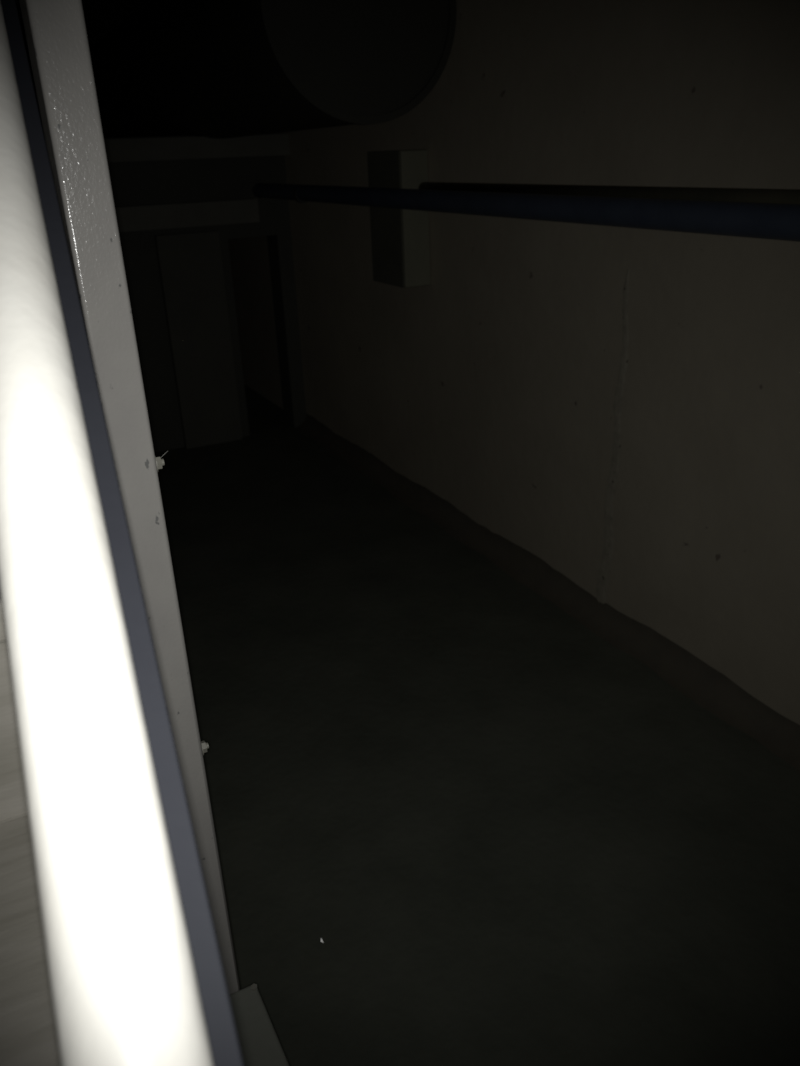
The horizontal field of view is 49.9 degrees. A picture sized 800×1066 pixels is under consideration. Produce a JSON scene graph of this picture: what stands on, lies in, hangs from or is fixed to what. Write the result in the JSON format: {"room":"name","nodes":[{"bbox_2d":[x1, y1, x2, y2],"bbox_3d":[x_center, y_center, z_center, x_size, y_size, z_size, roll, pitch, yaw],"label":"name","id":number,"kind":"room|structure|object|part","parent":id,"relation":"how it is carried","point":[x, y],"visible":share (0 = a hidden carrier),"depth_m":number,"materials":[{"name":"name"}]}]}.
{"room":"basement corridor","nodes":[
{"label":"basement corridor","id":0,"kind":"room"},
{"bbox_2d":[15,0,152,137],"bbox_3d":[-3.347,-2.805,7.078,3.400,3.050,0.200,-14,26,-24],"label":"wall","id":1,"kind":"structure","parent":0,"point":[102,17],"depth_m":6.93,"materials":[{"name":"paint"}]},
{"bbox_2d":[104,136,249,451],"bbox_3d":[-2.236,-1.247,4.961,2.586,1.832,0.200,-14,26,-24],"label":"wall","id":2,"kind":"structure","parent":0,"point":[133,183],"depth_m":5.15,"materials":[{"name":"grey paint"}]},
{"bbox_2d":[45,134,289,161],"bbox_3d":[-2.015,-2.017,4.578,2.996,0.114,0.099,-14,26,-24],"label":"beam","id":3,"kind":"structure","parent":2,"relation":"attached to","point":[175,148],"depth_m":4.91,"materials":[{"name":"grey paint"}]},
{"bbox_2d":[115,198,259,231],"bbox_3d":[-2.105,-1.667,4.675,2.764,0.131,0.099,-14,26,-24],"label":"beam","id":4,"kind":"structure","parent":2,"relation":"attached to","point":[221,212],"depth_m":5.02,"materials":[{"name":"grey paint"}]},
{"bbox_2d":[219,133,305,427],"bbox_3d":[-0.903,-1.571,5.569,0.414,1.832,0.200,-14,26,-24],"label":"wall","id":5,"kind":"structure","parent":0,"point":[239,175],"depth_m":5.46,"materials":[{"name":"grey paint"}]},
{"bbox_2d":[153,0,799,724],"bbox_3d":[0.362,-1.430,3.627,0.200,3.050,9.800,-14,26,-24],"label":"wall","id":6,"kind":"structure","parent":0,"point":[489,385],"depth_m":3.02,"materials":[{"name":"paint"}]},
{"bbox_2d":[367,149,429,287],"bbox_3d":[-0.005,-1.460,3.996,0.138,0.581,0.342,-14,26,-24],"label":"wall box","id":7,"kind":"object","parent":6,"relation":"attached to","point":[400,244],"visible":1,"depth_m":3.91,"materials":[{"name":"paint"}]},
{"bbox_3d":[0.070,-1.404,3.862,0.132,0.573,0.014,-14,26,-24],"label":"plate","id":8,"kind":"part","parent":7,"relation":"part of","materials":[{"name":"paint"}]},
{"bbox_2d":[253,183,799,241],"bbox_3d":[0.805,-0.895,2.409,0.229,0.097,7.029,-14,26,-24],"label":"pipe","id":9,"kind":"object","parent":6,"relation":"attached to","point":[774,221],"visible":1,"depth_m":2.63,"materials":[{"name":"metal"}]},
{"bbox_2d":[295,413,799,772],"bbox_3d":[0.918,0.434,3.024,0.106,0.091,7.020,-14,26,-24],"label":"baseboard","id":10,"kind":"structure","parent":6,"relation":"attached to","point":[703,684],"depth_m":3.34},
{"bbox_2d":[419,182,799,203],"bbox_3d":[1.298,-0.632,1.684,0.056,0.056,5.208,-14,26,-24],"label":"conduit","id":11,"kind":"object","parent":6,"relation":"attached to","point":[780,196],"visible":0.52,"depth_m":2.64,"materials":[{"name":"black metal"}]},
{"bbox_2d":[596,269,629,603],"bbox_3d":[0.767,-0.279,3.104,0.001,1.300,0.094,-14,26,-24],"label":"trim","id":12,"kind":"structure","parent":6,"relation":"attached to","point":[603,575],"depth_m":3.11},
{"bbox_2d":[154,384,799,1065],"bbox_3d":[-0.998,0.401,3.636,3.400,0.200,10.200,-14,26,-24],"label":"floor","id":13,"kind":"structure","parent":0,"point":[506,838],"depth_m":2.44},
{"bbox_2d":[0,591,60,1065],"bbox_3d":[-0.730,0.181,0.503,1.027,2.717,3.775,-14,26,-24],"label":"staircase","id":14,"kind":"structure","parent":13,"relation":"on","point":[28,1032],"depth_m":0.54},
{"bbox_2d":[0,0,243,1065],"bbox_3d":[-0.427,-0.561,0.844,0.090,2.325,2.708,-11,25,-19],"label":"door","id":15,"kind":"structure","parent":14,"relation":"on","point":[136,973],"depth_m":0.31,"materials":[{"name":"white paint"}]},
{"bbox_2d":[19,0,240,994],"bbox_3d":[-0.238,-0.129,0.745,0.052,3.050,0.042,-14,26,-24],"label":"door frame","id":16,"kind":"structure","parent":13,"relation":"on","point":[55,30],"depth_m":0.71,"materials":[{"name":"grey paint"}]},
{"bbox_2d":[154,231,242,448],"bbox_3d":[-1.246,-1.188,5.386,0.375,1.306,0.050,-14,26,-24],"label":"door","id":17,"kind":"structure","parent":13,"relation":"on","point":[190,264],"depth_m":5.34,"materials":[{"name":"paint"}]},
{"bbox_2d":[229,984,288,1065],"bbox_3d":[0.121,1.162,0.581,0.113,0.798,1.442,-14,26,-24],"label":"ledge","id":18,"kind":"object","parent":13,"relation":"on","point":[259,1043],"visible":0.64,"depth_m":0.98,"materials":[{"name":"paint"}]},
{"bbox_3d":[-1.120,-2.569,2.321,3.400,0.200,10.200,-14,26,-24],"label":"ceiling","id":19,"kind":"structure","parent":0,"visible":0},
{"bbox_2d":[89,0,456,138],"bbox_3d":[-1.255,-2.993,5.080,0.798,1.247,4.862,-14,26,-24],"label":"ventilation duct","id":20,"kind":"object","parent":19,"relation":"hanging from","point":[217,69],"visible":0.94,"depth_m":3.38,"materials":[{"name":"metal"}]}
]}

